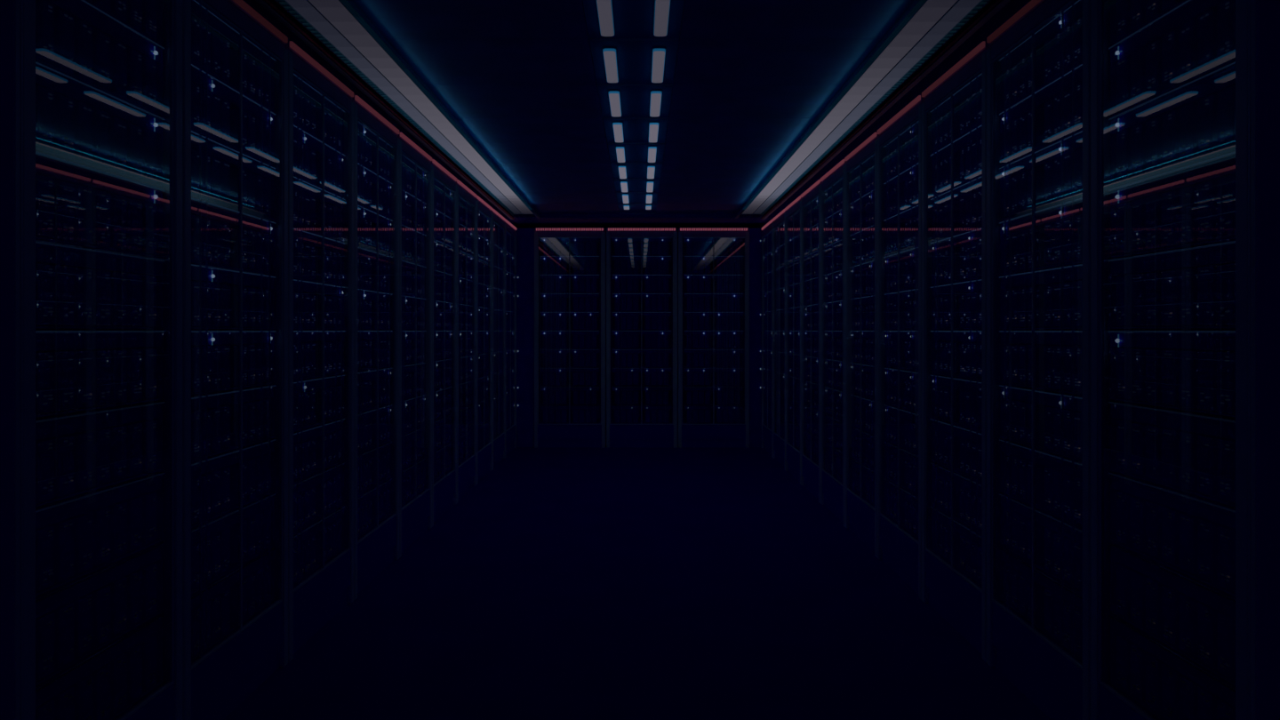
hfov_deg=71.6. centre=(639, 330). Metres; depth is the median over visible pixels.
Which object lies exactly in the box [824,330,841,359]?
chassis
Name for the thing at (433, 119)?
diffuser
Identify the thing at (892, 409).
light
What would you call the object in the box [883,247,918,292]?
chassis
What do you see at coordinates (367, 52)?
diffuser
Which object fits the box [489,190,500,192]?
diffuser
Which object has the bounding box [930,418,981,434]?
light
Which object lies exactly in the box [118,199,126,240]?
light
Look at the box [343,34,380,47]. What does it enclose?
diffuser
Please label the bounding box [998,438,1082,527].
chassis
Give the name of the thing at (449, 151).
diffuser
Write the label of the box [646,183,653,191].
diffuser
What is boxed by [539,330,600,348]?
chassis
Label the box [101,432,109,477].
light
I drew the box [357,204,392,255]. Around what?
chassis
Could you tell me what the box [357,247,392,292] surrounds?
chassis
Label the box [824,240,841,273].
chassis
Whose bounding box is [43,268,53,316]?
light
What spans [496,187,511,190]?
diffuser
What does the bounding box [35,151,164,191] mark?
light
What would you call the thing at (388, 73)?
diffuser
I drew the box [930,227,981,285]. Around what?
chassis
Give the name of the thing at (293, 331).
light
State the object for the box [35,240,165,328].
chassis
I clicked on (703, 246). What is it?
chassis
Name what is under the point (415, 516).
tall cabinet
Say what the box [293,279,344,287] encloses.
light
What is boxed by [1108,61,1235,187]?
chassis
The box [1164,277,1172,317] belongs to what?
light
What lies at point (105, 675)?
light
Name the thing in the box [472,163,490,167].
diffuser
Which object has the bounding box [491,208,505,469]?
tall cabinet
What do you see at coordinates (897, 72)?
diffuser
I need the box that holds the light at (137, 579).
[134,576,141,617]
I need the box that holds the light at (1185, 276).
[1181,272,1190,317]
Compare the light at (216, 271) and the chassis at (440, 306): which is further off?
the chassis at (440, 306)
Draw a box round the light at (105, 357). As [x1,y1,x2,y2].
[101,353,109,397]
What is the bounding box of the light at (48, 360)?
[43,355,53,404]
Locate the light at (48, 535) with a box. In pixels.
[43,530,53,581]
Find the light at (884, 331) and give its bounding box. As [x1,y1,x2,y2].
[883,330,918,331]
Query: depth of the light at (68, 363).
2.17 m
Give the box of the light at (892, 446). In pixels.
[884,441,918,457]
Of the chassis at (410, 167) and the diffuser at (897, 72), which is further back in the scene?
the chassis at (410, 167)
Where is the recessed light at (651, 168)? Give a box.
[646,164,655,178]
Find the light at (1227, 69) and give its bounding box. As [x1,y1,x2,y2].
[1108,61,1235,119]
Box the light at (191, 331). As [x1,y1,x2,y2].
[191,330,275,332]
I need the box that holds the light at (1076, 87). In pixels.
[1074,85,1079,123]
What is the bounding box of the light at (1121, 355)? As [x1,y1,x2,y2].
[1118,352,1124,391]
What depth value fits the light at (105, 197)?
2.32 m
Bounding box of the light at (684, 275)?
[684,274,743,275]
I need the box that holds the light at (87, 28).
[83,24,91,71]
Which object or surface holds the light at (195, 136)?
attached to the chassis at (223, 164)
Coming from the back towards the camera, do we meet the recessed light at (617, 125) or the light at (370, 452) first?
the recessed light at (617, 125)
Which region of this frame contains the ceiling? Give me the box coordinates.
[352,0,913,214]
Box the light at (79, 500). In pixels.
[35,472,164,512]
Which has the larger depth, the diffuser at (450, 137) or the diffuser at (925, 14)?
the diffuser at (450, 137)
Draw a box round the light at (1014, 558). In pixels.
[999,547,1082,599]
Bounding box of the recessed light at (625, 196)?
[621,193,629,203]
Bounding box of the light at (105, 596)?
[101,592,109,636]
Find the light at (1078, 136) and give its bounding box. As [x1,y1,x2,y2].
[999,130,1082,168]
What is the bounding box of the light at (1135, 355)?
[1132,352,1139,392]
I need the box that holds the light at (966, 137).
[930,125,981,156]
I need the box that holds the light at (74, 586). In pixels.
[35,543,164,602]
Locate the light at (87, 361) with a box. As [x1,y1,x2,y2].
[83,357,91,399]
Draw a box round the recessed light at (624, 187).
[620,180,628,191]
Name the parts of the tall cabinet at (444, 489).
mounting rail, mounting rail, door, mounting rail, mounting rail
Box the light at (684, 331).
[684,330,743,331]
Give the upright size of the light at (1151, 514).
0.104 m
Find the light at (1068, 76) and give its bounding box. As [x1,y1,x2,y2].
[999,64,1082,114]
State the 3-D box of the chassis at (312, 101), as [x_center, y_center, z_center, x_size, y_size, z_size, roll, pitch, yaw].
[-1.649,-0.937,3.870,0.510,0.202,0.678,0,0,0]
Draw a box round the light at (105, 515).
[101,511,109,556]
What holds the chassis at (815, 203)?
in the tall cabinet at (810, 469)
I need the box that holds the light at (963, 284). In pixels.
[930,279,981,287]
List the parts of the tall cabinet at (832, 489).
mounting rail, mounting rail, door, mounting rail, mounting rail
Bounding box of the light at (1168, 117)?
[1164,113,1172,159]
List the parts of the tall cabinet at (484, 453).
mounting rail, door, mounting rail, mounting rail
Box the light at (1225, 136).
[1220,131,1230,141]
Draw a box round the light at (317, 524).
[293,506,344,537]
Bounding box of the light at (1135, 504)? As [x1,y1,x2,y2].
[1132,501,1139,543]
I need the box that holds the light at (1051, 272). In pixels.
[999,264,1082,277]
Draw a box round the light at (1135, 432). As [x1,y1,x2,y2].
[1132,429,1139,468]
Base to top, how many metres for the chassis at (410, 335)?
0.202 m
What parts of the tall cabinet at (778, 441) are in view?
mounting rail, door, mounting rail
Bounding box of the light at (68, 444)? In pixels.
[64,440,72,483]
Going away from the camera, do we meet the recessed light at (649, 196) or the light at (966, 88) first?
the light at (966, 88)
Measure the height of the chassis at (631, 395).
0.202 m
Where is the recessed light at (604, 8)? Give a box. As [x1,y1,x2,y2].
[595,0,615,36]
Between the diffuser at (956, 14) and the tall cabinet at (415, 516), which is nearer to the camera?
the diffuser at (956, 14)
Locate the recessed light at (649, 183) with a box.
[646,180,654,191]
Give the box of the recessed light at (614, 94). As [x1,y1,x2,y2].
[608,88,622,116]
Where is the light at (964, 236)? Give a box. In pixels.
[930,228,981,243]
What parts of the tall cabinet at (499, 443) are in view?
mounting rail, door, mounting rail, mounting rail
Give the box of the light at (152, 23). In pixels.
[149,20,156,31]
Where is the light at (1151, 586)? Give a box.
[1147,582,1155,623]
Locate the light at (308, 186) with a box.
[293,176,344,199]
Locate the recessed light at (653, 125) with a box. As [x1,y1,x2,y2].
[648,120,659,142]
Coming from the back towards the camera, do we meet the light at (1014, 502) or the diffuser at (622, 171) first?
the diffuser at (622, 171)
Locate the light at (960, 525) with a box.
[930,506,981,537]
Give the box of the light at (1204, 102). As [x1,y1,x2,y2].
[1200,98,1208,148]
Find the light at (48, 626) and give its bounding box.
[43,621,53,669]
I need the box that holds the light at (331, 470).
[293,463,344,486]
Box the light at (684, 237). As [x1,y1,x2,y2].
[684,237,743,238]
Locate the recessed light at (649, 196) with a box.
[645,193,652,203]
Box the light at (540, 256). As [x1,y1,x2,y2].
[540,256,599,256]
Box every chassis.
[35,0,165,116]
[35,61,165,187]
[35,151,165,257]
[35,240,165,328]
[35,330,165,417]
[35,400,165,506]
[80,0,162,46]
[191,0,276,112]
[191,64,276,167]
[191,130,276,220]
[191,197,276,274]
[191,264,276,328]
[191,330,276,395]
[191,384,276,461]
[191,438,276,527]
[191,492,276,594]
[293,73,345,153]
[293,124,345,198]
[293,176,345,241]
[293,227,345,285]
[293,279,345,329]
[293,330,345,380]
[293,374,345,431]
[293,417,345,482]
[357,120,392,182]
[357,162,392,219]
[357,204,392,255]
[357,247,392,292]
[357,288,392,329]
[357,330,392,371]
[357,367,392,413]
[357,404,392,455]
[401,154,426,202]
[401,189,426,234]
[401,224,426,266]
[401,260,426,297]
[401,295,426,329]
[401,330,426,364]
[401,362,426,399]
[401,393,426,435]
[434,178,452,217]
[434,208,452,246]
[434,239,452,273]
[434,270,452,302]
[434,300,452,329]
[434,330,452,359]
[434,358,452,390]
[434,386,452,420]
[458,196,472,230]
[458,223,472,255]
[458,249,472,279]
[458,277,472,304]
[458,304,472,329]
[458,330,472,356]
[458,355,472,383]
[479,211,487,239]
[479,235,487,263]
[479,259,487,285]
[479,282,487,307]
[479,306,487,329]
[479,330,487,353]
[479,352,487,377]
[539,237,600,258]
[539,256,600,276]
[539,274,600,295]
[539,293,600,311]
[539,312,600,329]
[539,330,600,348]
[539,349,600,367]
[539,367,600,385]
[539,384,600,404]
[611,237,671,255]
[611,256,671,274]
[611,274,671,293]
[611,293,671,311]
[611,312,671,329]
[611,330,671,348]
[611,349,671,367]
[611,367,671,385]
[611,385,671,404]
[611,404,671,423]
[682,237,743,257]
[682,256,743,276]
[682,274,743,293]
[682,293,743,311]
[682,312,743,329]
[682,330,743,348]
[682,349,743,367]
[682,367,743,385]
[682,384,743,404]
[682,403,743,423]
[775,223,783,247]
[775,244,783,268]
[775,330,783,351]
[788,210,799,239]
[788,234,799,263]
[788,330,799,353]
[788,352,799,377]
[790,282,799,307]
[804,196,818,229]
[804,223,818,255]
[804,249,818,279]
[804,277,818,304]
[804,304,818,329]
[804,330,818,356]
[804,355,818,383]
[804,380,818,410]
[804,405,818,437]
[824,179,841,216]
[824,208,841,245]
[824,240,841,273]
[824,270,841,302]
[824,300,841,329]
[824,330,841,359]
[824,358,841,390]
[824,386,841,420]
[849,224,874,266]
[849,330,874,364]
[850,154,874,202]
[850,189,874,234]
[850,260,874,297]
[850,295,874,329]
[850,362,874,399]
[850,393,874,435]
[883,121,918,182]
[883,162,918,219]
[883,205,918,255]
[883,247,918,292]
[883,288,918,329]
[883,330,918,371]
[883,367,918,413]
[883,404,918,455]
[929,73,981,153]
[929,279,981,329]
[930,125,981,198]
[930,176,981,241]
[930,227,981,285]
[930,330,981,380]
[930,374,981,431]
[930,417,981,482]
[998,0,1082,112]
[998,64,1082,167]
[998,130,1082,220]
[998,197,1082,274]
[998,264,1082,328]
[998,330,1082,395]
[998,384,1082,461]
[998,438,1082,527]
[1108,0,1235,116]
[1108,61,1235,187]
[1108,151,1235,257]
[1108,240,1235,328]
[1108,330,1235,417]
[1108,400,1235,506]
[1110,0,1191,46]
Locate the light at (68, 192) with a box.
[64,188,72,232]
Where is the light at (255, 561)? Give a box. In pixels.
[191,547,275,599]
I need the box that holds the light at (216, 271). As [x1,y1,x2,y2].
[191,264,275,277]
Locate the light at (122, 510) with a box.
[118,506,126,549]
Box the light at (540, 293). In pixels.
[540,293,599,294]
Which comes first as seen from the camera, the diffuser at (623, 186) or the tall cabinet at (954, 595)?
the tall cabinet at (954, 595)
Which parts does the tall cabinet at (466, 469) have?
mounting rail, door, mounting rail, mounting rail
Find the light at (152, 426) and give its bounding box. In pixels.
[149,423,156,463]
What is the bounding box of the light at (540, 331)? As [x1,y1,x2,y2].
[540,330,599,331]
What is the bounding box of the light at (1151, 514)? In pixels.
[1147,510,1155,548]
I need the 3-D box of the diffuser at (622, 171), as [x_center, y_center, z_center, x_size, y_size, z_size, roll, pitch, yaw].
[-0.135,-1.226,6.910,0.052,0.002,0.495,0,0,0]
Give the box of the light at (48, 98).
[43,93,53,142]
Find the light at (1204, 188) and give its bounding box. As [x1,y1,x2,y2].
[1200,184,1208,232]
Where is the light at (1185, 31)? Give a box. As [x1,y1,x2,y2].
[1181,27,1190,70]
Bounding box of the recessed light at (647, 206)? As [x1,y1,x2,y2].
[645,204,651,209]
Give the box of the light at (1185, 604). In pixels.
[1181,600,1190,647]
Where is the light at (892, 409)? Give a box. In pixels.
[883,404,918,415]
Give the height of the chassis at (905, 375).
0.202 m
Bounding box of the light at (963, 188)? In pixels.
[930,176,981,199]
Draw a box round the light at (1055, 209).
[999,197,1082,223]
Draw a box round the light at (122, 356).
[118,352,126,395]
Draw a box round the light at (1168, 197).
[1164,193,1172,239]
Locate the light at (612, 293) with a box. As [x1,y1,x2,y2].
[612,293,671,294]
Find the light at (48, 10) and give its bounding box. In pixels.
[43,5,53,55]
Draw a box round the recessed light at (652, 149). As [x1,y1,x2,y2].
[647,145,656,162]
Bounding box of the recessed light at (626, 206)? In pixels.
[623,204,629,209]
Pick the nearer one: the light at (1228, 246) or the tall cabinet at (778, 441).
the light at (1228, 246)
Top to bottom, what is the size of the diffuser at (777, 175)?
0.004 m
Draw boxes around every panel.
[516,228,534,447]
[749,228,761,447]
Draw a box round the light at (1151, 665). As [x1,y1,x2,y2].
[1147,661,1155,702]
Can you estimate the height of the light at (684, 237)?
0.004 m
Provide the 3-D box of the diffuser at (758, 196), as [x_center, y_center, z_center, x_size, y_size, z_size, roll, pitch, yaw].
[1.110,-1.227,8.128,0.146,0.004,0.156,0,0,0]
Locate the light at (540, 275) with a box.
[540,274,599,275]
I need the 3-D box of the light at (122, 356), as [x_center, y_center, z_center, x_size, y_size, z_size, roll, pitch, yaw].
[-1.399,0.117,2.398,0.003,0.114,0.030,0,0,0]
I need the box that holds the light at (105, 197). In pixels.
[101,193,109,238]
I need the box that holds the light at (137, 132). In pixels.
[134,128,141,170]
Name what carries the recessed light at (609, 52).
in the ceiling
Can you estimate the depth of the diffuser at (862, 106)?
4.84 m
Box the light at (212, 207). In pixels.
[191,197,275,223]
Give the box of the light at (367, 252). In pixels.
[357,247,392,257]
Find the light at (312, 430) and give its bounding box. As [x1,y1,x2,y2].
[293,418,344,434]
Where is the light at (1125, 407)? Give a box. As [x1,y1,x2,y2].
[1108,401,1235,423]
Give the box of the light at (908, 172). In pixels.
[883,162,918,183]
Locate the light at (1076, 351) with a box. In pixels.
[1074,349,1079,385]
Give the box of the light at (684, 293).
[684,293,743,294]
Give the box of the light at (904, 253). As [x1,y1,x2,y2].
[883,247,918,257]
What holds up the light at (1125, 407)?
attached to the chassis at (1193, 452)
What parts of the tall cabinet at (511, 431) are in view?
door, mounting rail, mounting rail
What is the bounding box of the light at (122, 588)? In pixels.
[118,584,126,623]
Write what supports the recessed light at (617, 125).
in the ceiling
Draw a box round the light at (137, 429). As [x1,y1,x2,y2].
[134,426,141,464]
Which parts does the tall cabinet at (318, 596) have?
mounting rail, mounting rail, door, mounting rail, mounting rail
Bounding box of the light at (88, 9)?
[80,0,164,48]
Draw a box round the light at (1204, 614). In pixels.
[1200,610,1208,658]
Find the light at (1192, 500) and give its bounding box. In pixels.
[1108,472,1235,512]
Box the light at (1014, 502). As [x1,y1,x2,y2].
[999,493,1082,532]
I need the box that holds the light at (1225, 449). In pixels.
[1220,444,1230,491]
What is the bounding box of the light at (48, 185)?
[43,180,53,229]
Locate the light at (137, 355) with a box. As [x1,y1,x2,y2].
[134,352,141,392]
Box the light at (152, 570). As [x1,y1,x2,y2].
[149,567,156,609]
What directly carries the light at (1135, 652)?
attached to the chassis
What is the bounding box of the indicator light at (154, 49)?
[151,46,158,59]
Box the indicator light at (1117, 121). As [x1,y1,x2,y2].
[1114,118,1121,131]
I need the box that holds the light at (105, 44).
[101,40,109,79]
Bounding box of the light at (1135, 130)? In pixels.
[1132,127,1139,169]
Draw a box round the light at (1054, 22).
[1000,0,1079,60]
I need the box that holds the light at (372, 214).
[357,204,392,221]
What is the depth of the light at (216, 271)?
2.99 m
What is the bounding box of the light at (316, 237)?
[293,227,344,243]
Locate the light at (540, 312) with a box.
[540,312,599,312]
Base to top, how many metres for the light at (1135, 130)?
0.114 m
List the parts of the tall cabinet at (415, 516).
mounting rail, mounting rail, door, mounting rail, mounting rail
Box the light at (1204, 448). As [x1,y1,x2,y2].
[1200,444,1208,486]
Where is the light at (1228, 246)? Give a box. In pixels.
[1108,241,1235,261]
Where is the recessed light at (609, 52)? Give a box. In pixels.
[602,46,618,82]
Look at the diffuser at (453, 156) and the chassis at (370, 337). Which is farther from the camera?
the diffuser at (453, 156)
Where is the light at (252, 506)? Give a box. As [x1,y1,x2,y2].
[191,493,275,532]
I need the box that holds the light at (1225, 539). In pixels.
[1220,534,1230,582]
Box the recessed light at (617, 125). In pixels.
[612,120,623,142]
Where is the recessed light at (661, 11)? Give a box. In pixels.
[652,0,671,36]
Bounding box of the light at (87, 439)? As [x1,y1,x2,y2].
[83,435,91,480]
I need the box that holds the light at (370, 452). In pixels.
[357,441,391,457]
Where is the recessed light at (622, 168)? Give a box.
[617,164,627,178]
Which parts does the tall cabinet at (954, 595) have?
mounting rail, mounting rail, door, mounting rail, mounting rail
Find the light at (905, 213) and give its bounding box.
[883,205,918,221]
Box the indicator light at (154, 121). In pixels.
[151,118,158,131]
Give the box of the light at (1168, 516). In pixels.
[1164,512,1172,555]
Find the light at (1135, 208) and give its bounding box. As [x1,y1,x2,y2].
[1132,205,1139,243]
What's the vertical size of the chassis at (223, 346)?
0.202 m
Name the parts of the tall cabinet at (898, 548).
mounting rail, mounting rail, door, mounting rail, mounting rail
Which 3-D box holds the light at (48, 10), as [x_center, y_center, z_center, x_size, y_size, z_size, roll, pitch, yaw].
[-1.399,-0.713,2.098,0.003,0.114,0.030,0,0,0]
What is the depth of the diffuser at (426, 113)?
5.00 m
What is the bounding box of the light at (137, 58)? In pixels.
[134,55,141,95]
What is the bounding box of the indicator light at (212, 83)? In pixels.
[208,80,215,91]
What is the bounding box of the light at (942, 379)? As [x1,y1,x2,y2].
[930,375,981,383]
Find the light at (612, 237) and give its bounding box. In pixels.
[612,237,671,238]
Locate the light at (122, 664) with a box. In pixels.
[118,660,126,703]
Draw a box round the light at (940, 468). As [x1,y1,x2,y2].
[930,462,981,486]
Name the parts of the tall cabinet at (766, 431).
mounting rail, door, mounting rail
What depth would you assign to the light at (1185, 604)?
2.24 m
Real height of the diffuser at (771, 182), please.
0.004 m
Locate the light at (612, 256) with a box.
[612,256,671,256]
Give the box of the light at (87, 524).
[83,520,91,564]
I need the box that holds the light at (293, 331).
[293,330,344,331]
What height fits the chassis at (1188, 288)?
0.202 m
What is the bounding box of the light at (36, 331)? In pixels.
[35,330,164,332]
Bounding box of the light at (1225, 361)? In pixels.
[1220,356,1230,404]
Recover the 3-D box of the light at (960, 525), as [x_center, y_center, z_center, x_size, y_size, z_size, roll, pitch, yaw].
[1.375,0.833,3.870,0.002,0.004,0.650,0,0,0]
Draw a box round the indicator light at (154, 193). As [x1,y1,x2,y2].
[151,190,158,203]
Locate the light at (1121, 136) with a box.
[1118,133,1124,175]
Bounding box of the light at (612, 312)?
[612,312,671,312]
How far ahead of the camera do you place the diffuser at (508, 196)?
8.12 m
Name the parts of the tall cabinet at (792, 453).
mounting rail, door, mounting rail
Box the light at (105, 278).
[101,274,109,317]
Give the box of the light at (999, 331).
[999,330,1082,332]
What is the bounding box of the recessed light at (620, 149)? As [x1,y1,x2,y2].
[615,145,625,162]
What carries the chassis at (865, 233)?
in the tall cabinet at (860, 516)
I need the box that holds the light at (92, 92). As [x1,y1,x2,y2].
[35,61,164,119]
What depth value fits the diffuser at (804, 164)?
6.56 m
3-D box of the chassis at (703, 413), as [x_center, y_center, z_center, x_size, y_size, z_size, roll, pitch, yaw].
[0.819,0.931,10.124,0.678,0.202,0.513,0,0,0]
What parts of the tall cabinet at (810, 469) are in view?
mounting rail, mounting rail, door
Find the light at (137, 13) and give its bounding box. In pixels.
[134,10,141,22]
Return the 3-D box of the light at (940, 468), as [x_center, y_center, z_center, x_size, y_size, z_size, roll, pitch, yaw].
[1.375,0.626,3.870,0.002,0.004,0.650,0,0,0]
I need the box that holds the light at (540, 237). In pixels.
[540,237,599,238]
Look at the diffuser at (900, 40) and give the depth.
3.76 m
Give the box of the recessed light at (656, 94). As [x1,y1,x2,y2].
[649,88,662,116]
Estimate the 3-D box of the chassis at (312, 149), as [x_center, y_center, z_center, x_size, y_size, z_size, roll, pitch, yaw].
[-1.647,-0.729,3.870,0.513,0.202,0.678,0,0,0]
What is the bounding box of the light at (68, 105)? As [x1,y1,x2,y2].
[64,101,72,148]
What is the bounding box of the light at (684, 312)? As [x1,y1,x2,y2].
[684,312,743,312]
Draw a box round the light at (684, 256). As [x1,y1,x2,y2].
[684,256,743,256]
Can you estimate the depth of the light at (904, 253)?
4.62 m
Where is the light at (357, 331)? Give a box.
[357,330,392,331]
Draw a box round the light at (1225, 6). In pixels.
[1220,1,1230,51]
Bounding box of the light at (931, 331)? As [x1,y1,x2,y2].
[930,330,981,331]
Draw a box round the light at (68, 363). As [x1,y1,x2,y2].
[64,359,72,401]
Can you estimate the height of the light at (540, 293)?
0.004 m
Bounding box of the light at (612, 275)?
[612,274,671,275]
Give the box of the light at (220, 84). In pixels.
[191,64,275,114]
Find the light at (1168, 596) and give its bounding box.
[1164,592,1172,637]
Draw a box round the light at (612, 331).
[612,330,671,331]
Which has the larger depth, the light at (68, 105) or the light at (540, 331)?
the light at (540, 331)
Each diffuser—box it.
[285,0,312,7]
[293,7,327,22]
[308,0,343,7]
[309,21,340,34]
[315,7,358,22]
[322,34,352,47]
[330,22,369,34]
[336,47,364,57]
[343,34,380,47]
[347,57,374,68]
[355,47,390,57]
[359,67,383,78]
[366,57,399,68]
[369,77,392,87]
[376,68,408,78]
[379,86,401,95]
[386,78,417,87]
[387,95,408,103]
[395,87,424,95]
[396,102,416,110]
[403,110,423,116]
[404,95,431,103]
[410,116,430,123]
[412,103,438,110]
[418,123,435,128]
[419,110,444,116]
[424,128,441,135]
[425,116,450,123]
[430,135,447,140]
[432,123,455,128]
[436,140,452,144]
[438,128,461,135]
[440,144,456,150]
[444,135,465,140]
[447,149,462,154]
[449,140,470,144]
[451,154,466,159]
[454,144,474,150]
[456,159,470,163]
[459,150,479,154]
[464,154,482,159]
[468,159,487,163]
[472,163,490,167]
[480,181,491,183]
[482,184,495,187]
[487,187,497,190]
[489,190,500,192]
[490,181,505,183]
[492,192,503,195]
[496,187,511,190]
[499,190,513,192]
[502,192,516,195]
[504,195,519,198]
[507,198,520,200]
[512,202,525,205]
[514,205,527,207]
[520,211,533,214]
[618,167,626,178]
[620,183,627,191]
[622,195,628,203]
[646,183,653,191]
[647,167,654,178]
[648,148,655,162]
[741,211,753,214]
[747,205,759,207]
[749,202,762,205]
[753,198,767,200]
[755,195,769,198]
[758,192,772,195]
[760,190,774,192]
[762,187,776,190]
[765,184,780,187]
[768,181,783,183]
[770,177,786,181]
[773,174,790,177]
[774,190,784,192]
[776,170,793,174]
[776,186,787,190]
[779,167,796,170]
[779,184,791,187]
[782,181,793,183]
[783,163,799,167]
[784,177,797,181]
[785,159,804,163]
[788,174,800,177]
[789,154,808,159]
[792,170,804,174]
[793,150,813,154]
[795,167,807,170]
[797,144,817,150]
[799,162,812,167]
[801,140,822,144]
[802,158,816,163]
[806,135,827,140]
[807,154,821,159]
[810,128,833,135]
[810,150,825,154]
[815,144,831,150]
[816,123,839,128]
[820,116,845,123]
[820,140,835,144]
[824,134,841,140]
[826,110,851,116]
[830,128,847,135]
[832,103,858,110]
[835,122,853,128]
[838,95,865,103]
[841,116,860,123]
[845,87,873,95]
[848,110,866,116]
[852,78,882,87]
[854,102,874,110]
[860,68,891,78]
[861,95,882,103]
[868,57,902,68]
[868,86,890,95]
[877,77,900,87]
[878,47,911,57]
[885,67,910,78]
[887,34,924,47]
[895,57,920,68]
[897,22,935,34]
[904,46,932,57]
[908,7,951,22]
[915,34,944,47]
[921,0,957,7]
[927,20,958,34]
[940,7,973,22]
[953,0,980,7]
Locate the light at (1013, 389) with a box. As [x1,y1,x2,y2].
[999,384,1082,399]
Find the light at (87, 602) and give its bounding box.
[83,598,91,647]
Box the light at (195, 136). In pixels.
[191,130,275,168]
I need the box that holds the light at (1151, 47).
[1147,43,1155,88]
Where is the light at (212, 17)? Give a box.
[193,0,275,60]
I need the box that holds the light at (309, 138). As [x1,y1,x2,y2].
[293,124,344,155]
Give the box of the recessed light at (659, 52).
[650,46,666,82]
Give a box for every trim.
[242,0,519,231]
[506,213,771,229]
[759,0,1031,231]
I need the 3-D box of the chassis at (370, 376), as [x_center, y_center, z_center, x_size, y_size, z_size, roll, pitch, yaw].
[-1.647,0.308,4.670,0.513,0.202,0.678,0,0,0]
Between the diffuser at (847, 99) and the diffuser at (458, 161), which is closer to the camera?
the diffuser at (847, 99)
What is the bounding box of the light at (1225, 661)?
[1220,656,1230,667]
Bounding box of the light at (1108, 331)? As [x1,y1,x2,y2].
[1108,330,1235,332]
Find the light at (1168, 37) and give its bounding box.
[1164,33,1172,80]
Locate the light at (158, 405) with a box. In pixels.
[35,401,164,423]
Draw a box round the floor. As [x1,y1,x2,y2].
[223,444,1050,719]
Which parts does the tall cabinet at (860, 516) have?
mounting rail, mounting rail, door, mounting rail, mounting rail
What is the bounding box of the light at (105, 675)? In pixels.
[101,671,109,716]
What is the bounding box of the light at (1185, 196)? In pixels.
[1181,192,1190,235]
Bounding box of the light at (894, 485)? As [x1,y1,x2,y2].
[883,478,918,499]
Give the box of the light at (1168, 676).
[1164,672,1172,717]
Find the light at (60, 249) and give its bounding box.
[35,240,164,261]
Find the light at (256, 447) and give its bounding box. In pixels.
[191,439,275,465]
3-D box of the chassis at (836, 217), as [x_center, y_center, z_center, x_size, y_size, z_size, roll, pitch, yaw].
[1.627,-0.729,6.270,0.513,0.202,0.678,0,0,0]
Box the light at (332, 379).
[293,375,344,383]
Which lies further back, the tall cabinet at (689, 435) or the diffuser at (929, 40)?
the tall cabinet at (689, 435)
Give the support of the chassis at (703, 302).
in the tall cabinet at (689, 435)
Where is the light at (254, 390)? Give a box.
[191,384,275,399]
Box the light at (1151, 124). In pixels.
[1147,120,1155,163]
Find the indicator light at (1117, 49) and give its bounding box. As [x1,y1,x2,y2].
[1114,46,1121,59]
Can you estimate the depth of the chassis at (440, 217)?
6.31 m
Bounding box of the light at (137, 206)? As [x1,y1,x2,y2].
[134,203,141,244]
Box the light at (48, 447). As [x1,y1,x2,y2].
[43,442,53,491]
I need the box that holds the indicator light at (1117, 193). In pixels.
[1114,190,1121,203]
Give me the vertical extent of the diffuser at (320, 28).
0.004 m
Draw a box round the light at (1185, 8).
[1108,0,1191,48]
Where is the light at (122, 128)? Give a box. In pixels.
[118,124,126,165]
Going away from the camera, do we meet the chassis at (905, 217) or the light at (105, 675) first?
the light at (105, 675)
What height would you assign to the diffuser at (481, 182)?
0.004 m
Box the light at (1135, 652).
[1132,648,1139,690]
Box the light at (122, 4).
[118,0,126,10]
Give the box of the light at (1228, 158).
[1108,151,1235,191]
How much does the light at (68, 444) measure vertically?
0.104 m
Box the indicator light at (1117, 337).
[1114,334,1121,347]
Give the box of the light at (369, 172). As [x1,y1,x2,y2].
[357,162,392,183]
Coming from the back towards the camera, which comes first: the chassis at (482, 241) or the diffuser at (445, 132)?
the chassis at (482, 241)
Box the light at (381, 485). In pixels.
[357,478,392,499]
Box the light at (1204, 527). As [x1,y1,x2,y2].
[1200,523,1208,570]
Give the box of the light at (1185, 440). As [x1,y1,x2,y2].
[1181,436,1190,482]
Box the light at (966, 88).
[930,73,981,111]
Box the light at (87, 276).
[83,272,91,317]
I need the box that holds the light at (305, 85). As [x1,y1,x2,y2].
[293,73,344,111]
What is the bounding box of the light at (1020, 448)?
[999,439,1082,465]
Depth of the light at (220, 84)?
3.03 m
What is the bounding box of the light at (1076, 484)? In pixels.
[1074,481,1079,518]
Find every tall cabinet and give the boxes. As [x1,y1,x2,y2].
[23,0,182,719]
[182,0,287,719]
[285,40,353,662]
[352,94,399,599]
[397,131,431,557]
[430,158,456,527]
[456,179,477,503]
[475,195,492,484]
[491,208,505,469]
[504,219,516,456]
[534,227,606,447]
[606,227,677,447]
[677,227,749,447]
[761,219,773,456]
[772,208,786,469]
[784,195,801,484]
[800,179,821,503]
[820,159,846,526]
[844,131,879,557]
[877,94,923,599]
[921,40,989,662]
[986,0,1090,719]
[1090,0,1247,719]

